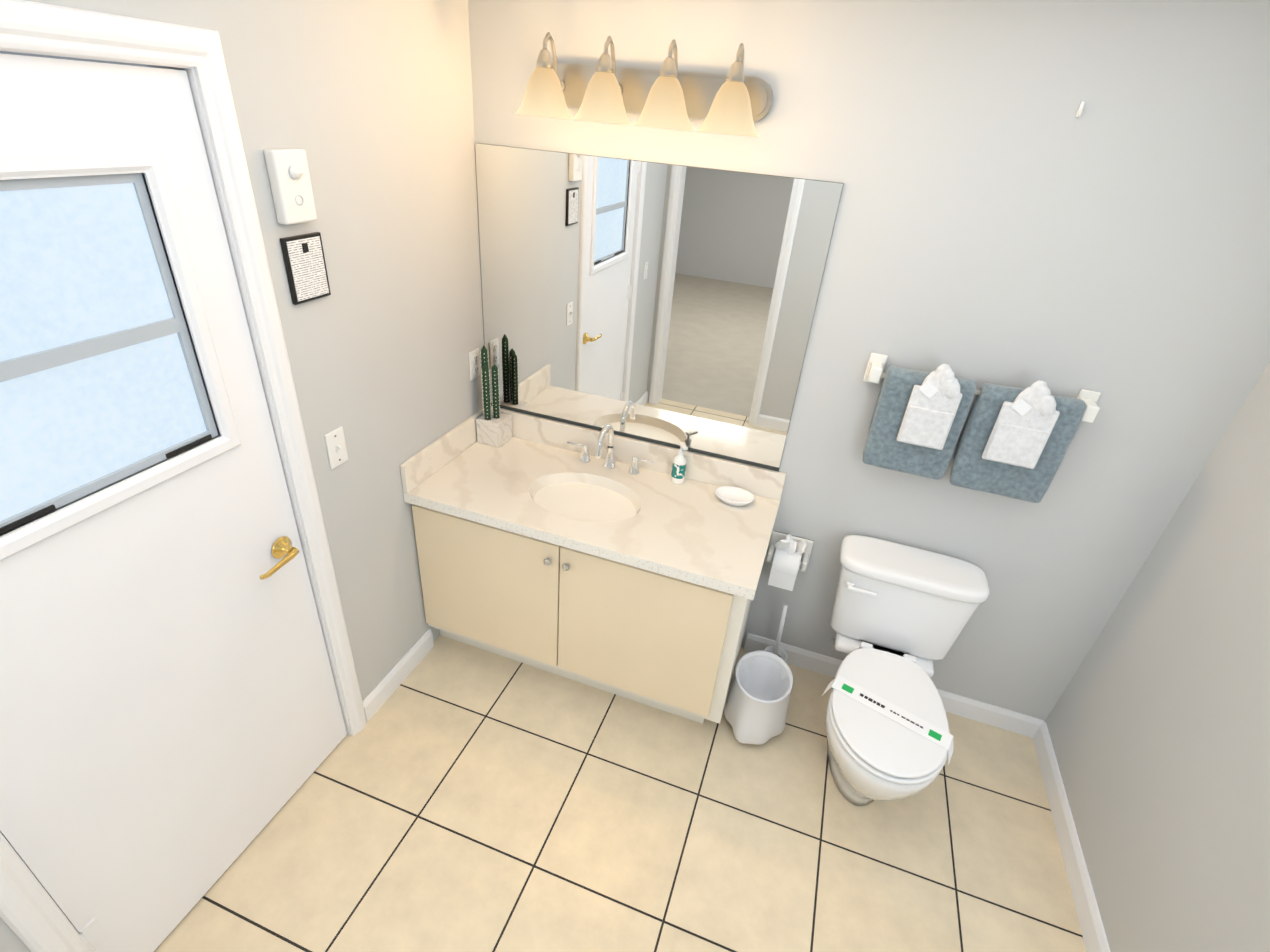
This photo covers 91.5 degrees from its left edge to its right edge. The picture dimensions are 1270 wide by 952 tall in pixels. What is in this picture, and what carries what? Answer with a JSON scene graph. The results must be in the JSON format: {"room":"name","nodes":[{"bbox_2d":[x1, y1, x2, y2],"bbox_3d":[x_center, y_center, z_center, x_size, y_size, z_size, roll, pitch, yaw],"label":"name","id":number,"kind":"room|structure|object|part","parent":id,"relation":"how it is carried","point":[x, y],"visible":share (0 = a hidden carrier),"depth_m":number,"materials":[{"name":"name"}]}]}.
{"room":"bathroom","nodes":[
{"label":"bathroom","id":0,"kind":"room"},
{"bbox_2d":[0,0,483,951],"bbox_3d":[-1.076,-0.008,1.438,0.120,2.450,2.530,14,31,14],"label":"wall","id":1,"kind":"structure","parent":0,"point":[366,106],"depth_m":1.83,"materials":[{"name":"paint"}]},
{"bbox_2d":[0,53,346,951],"bbox_3d":[-1.089,0.256,1.395,0.109,2.022,0.819,14,31,14],"label":"door","id":2,"kind":"structure","parent":1,"relation":"in","point":[172,729],"depth_m":1.33,"materials":[{"name":"white wood"}]},
{"bbox_2d":[0,0,366,951],"bbox_3d":[-1.132,0.214,1.393,0.139,2.104,0.954,14,31,14],"label":"door frame","id":3,"kind":"structure","parent":1,"relation":"attached to","point":[32,916],"depth_m":1.33,"materials":[{"name":"white wood"}]},
{"bbox_2d":[264,148,316,224],"bbox_3d":[-0.815,-0.690,1.476,0.040,0.160,0.100,14,31,14],"label":"switch","id":4,"kind":"object","parent":1,"relation":"attached to","point":[290,182],"visible":1,"depth_m":1.46,"materials":[{"name":"white plastic"}]},
{"bbox_2d":[280,232,330,304],"bbox_3d":[-0.839,-0.531,1.583,0.014,0.160,0.122,14,31,14],"label":"sign frame","id":5,"kind":"object","parent":1,"relation":"attached to","point":[305,265],"visible":1,"depth_m":1.57,"materials":[{"name":"black"}]},
{"bbox_2d":[324,426,347,469],"bbox_3d":[-0.879,-0.082,1.836,0.020,0.115,0.070,14,31,14],"label":"light switch","id":6,"kind":"object","parent":1,"relation":"attached to","point":[336,447],"visible":1,"depth_m":1.83,"materials":[{"name":"white plastic"}]},
{"bbox_2d":[363,629,433,721],"bbox_3d":[-0.930,0.779,2.452,0.014,0.095,0.415,14,31,14],"label":"baseboard","id":7,"kind":"structure","parent":1,"relation":"attached to","point":[372,703],"depth_m":2.43,"materials":[{"name":"white wood"}]},
{"bbox_2d":[469,348,480,379],"bbox_3d":[-0.634,-0.443,2.455,0.010,0.115,0.070,14,31,14],"label":"outlet","id":8,"kind":"object","parent":1,"relation":"attached to","point":[474,361],"visible":1,"depth_m":2.45,"materials":[{"name":"white plastic"}]},
{"bbox_2d":[154,635,1086,951],"bbox_3d":[0.057,1.334,1.801,2.690,0.050,2.650,14,31,14],"label":"floor","id":9,"kind":"structure","parent":0,"point":[456,797],"depth_m":2.01,"materials":[{"name":"tile"}]},
{"bbox_2d":[403,494,776,723],"bbox_3d":[-0.167,0.434,2.496,1.268,0.762,0.584,14,31,14],"label":"bathroom vanity","id":10,"kind":"object","parent":9,"relation":"on","point":[610,561],"depth_m":2.23,"materials":[{"name":"beige wood"}]},
{"bbox_2d":[403,434,779,597],"bbox_3d":[-0.135,0.089,2.296,1.268,0.039,0.579,14,31,14],"label":"countertop","id":11,"kind":"structure","parent":10,"relation":"on","point":[614,507],"depth_m":2.24,"materials":[{"name":"beige stone"}]},
{"bbox_2d":[476,345,511,447],"bbox_3d":[-0.572,-0.326,2.494,0.106,0.407,0.106,14,31,14],"label":"cactus pot","id":12,"kind":"object","parent":11,"relation":"on","point":[494,427],"visible":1,"depth_m":2.50,"materials":[{"name":"stone"}]},
{"bbox_2d":[566,424,653,475],"bbox_3d":[-0.114,-0.101,2.379,0.367,0.208,0.169,14,31,14],"label":"faucet","id":13,"kind":"object","parent":11,"relation":"on","point":[577,464],"depth_m":2.44,"materials":[{"name":"silver metal"}]},
{"bbox_2d":[671,442,687,483],"bbox_3d":[0.174,-0.050,2.374,0.054,0.168,0.067,-4,32,-16],"label":"soap dispenser","id":14,"kind":"object","parent":11,"relation":"on","point":[679,464],"visible":1,"depth_m":2.37,"materials":[{"name":"white plastic"}]},
{"bbox_2d":[715,486,754,505],"bbox_3d":[0.372,0.080,2.320,0.150,0.030,0.108,12,31,11],"label":"soap dish","id":15,"kind":"object","parent":11,"relation":"on","point":[732,495],"visible":1,"depth_m":2.33,"materials":[{"name":"white ceramic"}]},
{"bbox_2d":[724,650,792,744],"bbox_3d":[0.474,0.854,2.371,0.238,0.266,0.284,14,31,14],"label":"trash can","id":16,"kind":"object","parent":9,"relation":"on","point":[756,707],"visible":1,"depth_m":2.32,"materials":[{"name":"white plastic"}]},
{"bbox_2d":[764,604,787,660],"bbox_3d":[0.595,0.684,2.559,0.112,0.385,0.112,14,31,14],"label":"toilet brush","id":17,"kind":"object","parent":9,"relation":"on","point":[776,649],"visible":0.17,"depth_m":2.57,"materials":[{"name":"white plastic"}]},
{"bbox_2d":[823,535,989,805],"bbox_3d":[0.866,0.741,2.144,0.492,0.749,0.770,14,31,14],"label":"toilet","id":18,"kind":"object","parent":9,"relation":"on","point":[901,614],"visible":1,"depth_m":2.11,"materials":[{"name":"white ceramic"}]},
{"bbox_3d":[0.830,0.761,2.029,0.368,0.039,0.538,14,31,14],"label":"seat","id":19,"kind":"part","parent":18,"relation":"part of","materials":[{"name":"white plastic"}]},
{"bbox_3d":[0.959,0.545,2.317,0.492,0.573,0.243,14,31,14],"label":"tank","id":20,"kind":"part","parent":18,"relation":"part of","materials":[{"name":"white ceramic"}]},
{"bbox_2d":[468,0,1269,720],"bbox_3d":[0.569,-0.318,2.216,2.690,2.450,0.120,14,31,14],"label":"wall","id":21,"kind":"structure","parent":0,"point":[1004,216],"depth_m":1.79,"materials":[{"name":"paint"}]},
{"bbox_2d":[515,32,772,136],"bbox_3d":[0.009,-1.131,1.778,0.750,0.213,0.229,14,31,14],"label":"sconce","id":22,"kind":"object","parent":21,"relation":"attached to","point":[733,101],"visible":1,"depth_m":1.77,"materials":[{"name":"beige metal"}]},
{"bbox_2d":[475,143,843,470],"bbox_3d":[-0.006,-0.582,2.221,1.237,0.980,0.008,14,31,14],"label":"mirror","id":23,"kind":"object","parent":21,"relation":"attached to","point":[671,305],"visible":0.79,"depth_m":2.17,"materials":[{"name":"grey mirror"}]},
{"bbox_2d":[765,531,813,590],"bbox_3d":[0.594,0.322,2.409,0.164,0.200,0.124,14,31,14],"label":"toilet paper holder","id":24,"kind":"object","parent":21,"relation":"attached to","point":[787,556],"visible":1,"depth_m":2.38,"materials":[{"name":"white paper"}]},
{"bbox_2d":[744,633,1044,736],"bbox_3d":[1.041,0.868,2.602,1.168,0.095,0.014,14,31,14],"label":"baseboard","id":25,"kind":"structure","parent":21,"relation":"attached to","point":[979,711],"depth_m":2.53,"materials":[{"name":"white wood"}]},
{"bbox_2d":[863,353,1100,502],"bbox_3d":[1.047,-0.155,1.962,0.664,0.401,0.132,14,31,14],"label":"towel rail","id":26,"kind":"object","parent":21,"relation":"attached to","point":[1014,442],"visible":1,"depth_m":1.92,"materials":[{"name":"fabric"}]},
{"bbox_2d":[863,366,975,479],"bbox_3d":[0.915,-0.172,2.013,0.270,0.345,0.075,14,31,14],"label":"towel","id":27,"kind":"object","parent":26,"relation":"hanging from","point":[882,449],"depth_m":2.00,"materials":[{"name":"fabric"}]},
{"bbox_2d":[949,382,1085,502],"bbox_3d":[1.183,-0.103,1.943,0.290,0.352,0.074,14,31,14],"label":"towel","id":28,"kind":"object","parent":26,"relation":"hanging from","point":[969,470],"depth_m":1.93,"materials":[{"name":"fabric"}]},
{"bbox_2d":[1076,101,1085,116],"bbox_3d":[1.132,-0.930,1.568,0.010,0.035,0.021,14,31,14],"label":"wall hook","id":29,"kind":"object","parent":21,"relation":"attached to","point":[1080,109],"visible":1,"depth_m":1.57,"materials":[{"name":"white plastic"}]},
{"bbox_2d":[1046,362,1269,951],"bbox_3d":[1.363,0.554,0.853,0.120,2.450,2.410,14,31,14],"label":"wall","id":30,"kind":"structure","parent":0,"point":[1158,722],"depth_m":1.68,"materials":[{"name":"paint"}]},
{"bbox_2d":[1031,721,1110,951],"bbox_3d":[1.209,1.551,1.463,0.014,0.095,2.410,14,31,14],"label":"baseboard","id":31,"kind":"structure","parent":30,"relation":"attached to","point":[1081,887],"depth_m":2.04,"materials":[{"name":"white wood"}]}
]}

